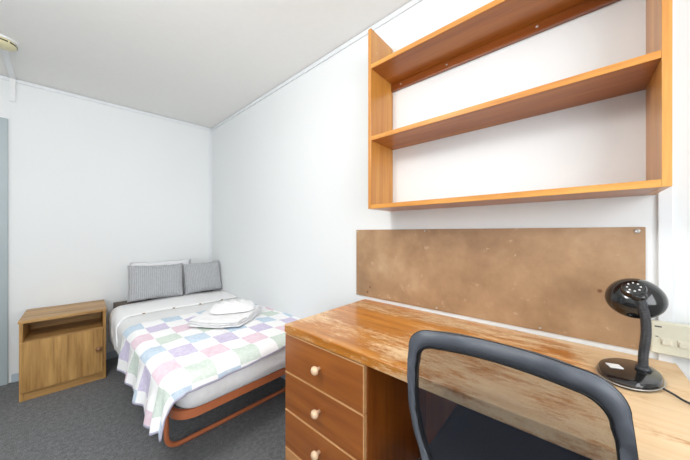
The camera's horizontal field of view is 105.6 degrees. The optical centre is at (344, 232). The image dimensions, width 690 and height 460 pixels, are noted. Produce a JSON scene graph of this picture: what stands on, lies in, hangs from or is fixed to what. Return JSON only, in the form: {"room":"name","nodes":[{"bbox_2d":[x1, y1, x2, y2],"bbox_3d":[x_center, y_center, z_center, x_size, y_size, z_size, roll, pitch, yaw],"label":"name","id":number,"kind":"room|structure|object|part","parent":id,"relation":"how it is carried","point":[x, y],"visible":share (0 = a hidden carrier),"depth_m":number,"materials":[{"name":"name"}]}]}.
{"room":"dorm bedroom","nodes":[
{"label":"dorm bedroom","id":0,"kind":"room"},
{"bbox_2d":[0,75,209,382],"bbox_3d":[-2.688,-0.022,1.971,3.100,2.345,0.100,0,0,-43],"label":"wall","id":1,"kind":"structure","parent":0,"point":[95,190],"depth_m":2.31,"materials":[{"name":"paint"}]},
{"bbox_2d":[0,117,7,385],"bbox_3d":[-2.900,0.140,1.656,0.950,2.020,0.067,0,0,-43],"label":"door","id":2,"kind":"structure","parent":1,"relation":"in","point":[3,121],"depth_m":1.98,"materials":[{"name":"paint"}]},
{"bbox_2d":[1,49,15,101],"bbox_3d":[-2.362,-1.103,1.839,0.522,0.185,0.032,0,0,42],"label":"duct","id":3,"kind":"object","parent":1,"relation":"attached to","point":[6,56],"visible":0.87,"depth_m":1.97,"materials":[{"name":"white plastic"}]},
{"bbox_2d":[11,351,118,382],"bbox_3d":[-2.046,1.119,2.498,1.418,0.063,0.012,0,0,-43],"label":"baseboard","id":4,"kind":"structure","parent":1,"relation":"attached to","point":[14,377],"depth_m":2.38,"materials":[{"name":"paint"}]},
{"bbox_2d":[0,75,210,130],"bbox_3d":[-2.610,-1.177,1.968,2.970,0.027,0.010,0,0,-43],"label":"trim","id":5,"kind":"structure","parent":1,"relation":"attached to","point":[1,76],"depth_m":2.34,"materials":[{"name":"paint"}]},
{"bbox_2d":[210,131,211,261],"bbox_3d":[-1.531,-0.040,2.987,0.008,2.249,0.022,0,0,41],"label":"trim","id":6,"kind":"structure","parent":1,"relation":"attached to","point":[210,131],"depth_m":2.99,"materials":[{"name":"paint"}]},
{"bbox_2d":[0,357,285,459],"bbox_3d":[-1.106,1.200,0.635,4.700,0.100,3.193,0,0,41],"label":"floor","id":7,"kind":"structure","parent":0,"point":[98,419],"depth_m":1.53,"materials":[{"name":"carpet"}]},
{"bbox_2d":[18,299,106,402],"bbox_3d":[-2.174,0.874,2.049,0.445,0.552,0.438,0,0,-45],"label":"nightstand","id":8,"kind":"object","parent":7,"relation":"on","point":[61,347],"visible":1,"depth_m":1.95,"materials":[{"name":"brown wood"}]},
{"bbox_3d":[-2.329,0.884,1.907,0.018,0.532,0.360,0,0,-45],"label":"panel","id":9,"kind":"part","parent":8,"relation":"part of","materials":[{"name":"brown wood"}]},
{"bbox_3d":[-2.052,0.916,1.917,0.411,0.340,0.016,0,0,-45],"label":"door","id":10,"kind":"part","parent":8,"relation":"part of","materials":[{"name":"brown wood"}]},
{"bbox_2d":[24,317,102,341],"bbox_3d":[-2.182,0.754,2.057,0.400,0.016,0.339,0,0,-45],"label":"shelf","id":11,"kind":"object","parent":8,"relation":"attached to","point":[43,331],"depth_m":2.05,"materials":[{"name":"brown wood"}]},
{"bbox_3d":[-2.305,0.854,2.180,0.400,0.472,0.008,0,0,-45],"label":"panel","id":12,"kind":"part","parent":8,"relation":"part of","materials":[{"name":"brown wood"}]},
{"bbox_3d":[-2.032,0.884,2.204,0.018,0.532,0.360,0,0,-45],"label":"panel","id":13,"kind":"part","parent":8,"relation":"part of","materials":[{"name":"brown wood"}]},
{"bbox_2d":[113,290,285,446],"bbox_3d":[-1.129,0.884,2.066,1.772,0.528,0.845,0,0,42],"label":"bed","id":14,"kind":"object","parent":7,"relation":"on","point":[180,413],"visible":0.18,"depth_m":1.41,"materials":[{"name":"orange metal"}]},
{"bbox_3d":[-1.782,0.765,2.650,0.020,0.290,0.845,0,0,42],"label":"headboard","id":15,"kind":"part","parent":14,"relation":"part of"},
{"bbox_3d":[-0.670,0.994,1.655,0.025,0.308,0.800,0,0,43],"label":"leg","id":16,"kind":"part","parent":14,"relation":"part of","materials":[{"name":"orange metal"}]},
{"bbox_3d":[-1.121,0.838,2.058,1.750,0.040,0.845,0,0,42],"label":"bed rail","id":17,"kind":"part","parent":14,"relation":"part of","materials":[{"name":"orange metal"}]},
{"bbox_2d":[175,347,284,408],"bbox_3d":[-1.106,0.742,2.045,1.798,0.153,0.855,0,0,41],"label":"mattress","id":18,"kind":"object","parent":14,"relation":"on","point":[274,362],"visible":0.08,"depth_m":1.32,"materials":[{"name":"white fabric"}]},
{"bbox_2d":[130,259,189,290],"bbox_3d":[-1.793,0.438,2.577,0.501,0.328,0.092,0,0,-45],"label":"pillow","id":19,"kind":"object","parent":18,"relation":"on","point":[186,261],"visible":0.17,"depth_m":2.58,"materials":[{"name":"white fabric"}]},
{"bbox_2d":[108,290,239,354],"bbox_3d":[-1.193,0.757,2.107,1.391,0.302,0.943,0,0,41],"label":"duvet","id":20,"kind":"object","parent":18,"relation":"on","point":[122,317],"visible":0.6,"depth_m":2.16,"materials":[{"name":"fabric"}]},
{"bbox_2d":[127,263,183,301],"bbox_3d":[-1.735,0.446,2.419,0.433,0.320,0.153,0,0,-44],"label":"cushion","id":21,"kind":"object","parent":20,"relation":"on","point":[153,281],"visible":1,"depth_m":2.36,"materials":[{"name":"grey fabric"}]},
{"bbox_2d":[182,261,221,294],"bbox_3d":[-1.471,0.454,2.712,0.154,0.305,0.362,0,0,41],"label":"cushion","id":22,"kind":"object","parent":20,"relation":"on","point":[198,277],"visible":1,"depth_m":2.66,"materials":[{"name":"grey fabric"}]},
{"bbox_2d":[117,303,299,441],"bbox_3d":[-0.824,0.746,1.752,1.031,0.253,0.987,0,0,41],"label":"patchwork quilt","id":23,"kind":"object","parent":20,"relation":"on","point":[163,361],"visible":0.73,"depth_m":1.42,"materials":[{"name":"fabric"}]},
{"bbox_2d":[187,305,260,327],"bbox_3d":[-0.851,0.593,1.910,0.400,0.042,0.461,0,0,3],"label":"bath towel","id":24,"kind":"object","parent":23,"relation":"on","point":[206,319],"visible":0.66,"depth_m":1.76,"materials":[{"name":"white fabric"}]},
{"bbox_2d":[210,299,254,313],"bbox_3d":[-0.840,0.539,1.970,0.313,0.062,0.252,0,0,-21],"label":"hand towel","id":25,"kind":"object","parent":24,"relation":"on","point":[242,305],"visible":1,"depth_m":1.90,"materials":[{"name":"white fabric"}]},
{"bbox_2d":[285,299,689,459],"bbox_3d":[0.354,0.769,0.937,1.158,0.762,0.602,0,0,41],"label":"desk","id":26,"kind":"object","parent":7,"relation":"on","point":[346,385],"visible":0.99,"depth_m":0.93,"materials":[{"name":"brown wood"}]},
{"bbox_3d":[-0.094,0.991,0.985,0.416,0.154,0.014,0,0,41],"label":"drawer","id":27,"kind":"part","parent":26,"relation":"part of","materials":[{"name":"brown wood"}]},
{"bbox_3d":[-0.108,0.816,0.965,0.031,0.031,0.035,0,0,41],"label":"knob","id":28,"kind":"part","parent":26,"relation":"part of","materials":[{"name":"beige plastic"}]},
{"bbox_3d":[-0.108,0.665,0.965,0.031,0.031,0.035,0,0,41],"label":"knob","id":29,"kind":"part","parent":26,"relation":"part of","materials":[{"name":"beige plastic"}]},
{"bbox_3d":[-0.108,0.505,0.965,0.031,0.031,0.035,0,0,41],"label":"knob","id":30,"kind":"part","parent":26,"relation":"part of","materials":[{"name":"beige plastic"}]},
{"bbox_3d":[-0.094,0.829,0.985,0.416,0.152,0.014,0,0,41],"label":"drawer","id":31,"kind":"part","parent":26,"relation":"part of","materials":[{"name":"brown wood"}]},
{"bbox_3d":[-0.094,0.668,0.985,0.416,0.152,0.014,0,0,41],"label":"drawer","id":32,"kind":"part","parent":26,"relation":"part of","materials":[{"name":"brown wood"}]},
{"bbox_3d":[-0.094,0.507,0.985,0.416,0.152,0.014,0,0,41],"label":"drawer","id":33,"kind":"part","parent":26,"relation":"part of","materials":[{"name":"brown wood"}]},
{"bbox_3d":[0.631,0.727,0.947,0.702,0.607,0.016,0,0,41],"label":"modesty panel","id":34,"kind":"part","parent":26,"relation":"part of","materials":[{"name":"brown wood"}]},
{"bbox_2d":[595,278,689,403],"bbox_3d":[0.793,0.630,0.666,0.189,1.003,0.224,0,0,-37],"label":"desk lamp","id":35,"kind":"object","parent":26,"relation":"on","point":[643,300],"visible":1,"depth_m":0.69,"materials":[{"name":"black plastic"}]},
{"bbox_3d":[0.806,0.180,0.728,0.120,0.103,0.093,0,0,41],"label":"lamp shade","id":36,"kind":"part","parent":35,"relation":"part of","materials":[{"name":"black plastic"}]},
{"bbox_3d":[0.802,0.753,0.601,0.094,0.756,0.142,0,0,41],"label":"power cord","id":37,"kind":"part","parent":35,"relation":"part of","materials":[{"name":"black rubber"}]},
{"bbox_2d":[407,330,638,459],"bbox_3d":[0.447,0.681,0.717,0.512,0.937,0.540,0,0,41],"label":"office chair","id":38,"kind":"object","parent":7,"relation":"on","point":[466,433],"visible":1,"depth_m":0.52,"materials":[{"name":"grey plastic"}]},
{"bbox_3d":[0.482,0.695,0.728,0.470,0.060,0.440,0,0,41],"label":"seat","id":39,"kind":"part","parent":38,"relation":"part of","materials":[{"name":"black fabric"}]},
{"bbox_2d":[0,0,411,127],"bbox_3d":[-1.106,-1.245,0.635,4.700,0.100,3.193,0,0,41],"label":"ceiling","id":40,"kind":"structure","parent":0,"point":[198,62],"depth_m":1.67,"materials":[{"name":"paint"}]},
{"bbox_2d":[0,34,18,51],"bbox_3d":[-2.120,-1.171,1.618,0.132,0.048,0.132,0,0,41],"label":"smoke detector","id":41,"kind":"object","parent":40,"relation":"attached to","point":[6,43],"visible":1,"depth_m":1.62,"materials":[{"name":"white plastic"}]},
{"bbox_2d":[212,0,689,380],"bbox_3d":[-0.085,-0.022,1.796,4.700,2.345,0.100,0,0,41],"label":"wall","id":42,"kind":"structure","parent":0,"point":[290,170],"depth_m":1.28,"materials":[{"name":"paint"}]},
{"bbox_2d":[211,0,422,130],"bbox_3d":[0.020,-1.177,1.631,4.124,0.027,0.010,0,0,41],"label":"trim","id":43,"kind":"structure","parent":42,"relation":"attached to","point":[412,3],"depth_m":1.71,"materials":[{"name":"paint"}]},
{"bbox_2d":[356,227,645,349],"bbox_3d":[0.505,0.176,1.203,1.160,0.390,0.011,0,0,41],"label":"pinboard","id":44,"kind":"object","parent":42,"relation":"attached to","point":[551,280],"visible":0.99,"depth_m":1.05,"materials":[{"name":"wood"}]},
{"bbox_2d":[368,0,672,210],"bbox_3d":[0.536,-0.557,1.048,0.948,0.879,0.202,0,0,41],"label":"wall shelf","id":45,"kind":"object","parent":42,"relation":"attached to","point":[496,25],"visible":1,"depth_m":0.97,"materials":[{"name":"wood"}]},
{"bbox_3d":[0.187,-0.557,1.355,0.018,0.879,0.202,0,0,41],"label":"panel","id":46,"kind":"part","parent":45,"relation":"part of","materials":[{"name":"brown wood"}]},
{"bbox_3d":[0.597,-0.781,1.117,0.912,0.038,0.018,0,0,41],"label":"fixing rail","id":47,"kind":"part","parent":45,"relation":"part of","materials":[{"name":"brown wood"}]},
{"bbox_3d":[0.885,-0.557,0.741,0.018,0.879,0.202,0,0,41],"label":"panel","id":48,"kind":"part","parent":45,"relation":"part of","materials":[{"name":"brown wood"}]},
{"bbox_2d":[658,186,672,362],"bbox_3d":[0.971,-0.039,0.795,0.029,2.250,0.010,0,0,41],"label":"trim","id":49,"kind":"structure","parent":42,"relation":"attached to","point":[665,197],"depth_m":0.79,"materials":[{"name":"paint"}]},
{"bbox_2d":[650,319,689,358],"bbox_3d":[0.999,0.313,0.744,0.173,0.094,0.028,0,0,41],"label":"wall socket","id":50,"kind":"object","parent":42,"relation":"attached to","point":[668,338],"visible":0.92,"depth_m":0.77,"materials":[{"name":"beige plastic"}]}
]}

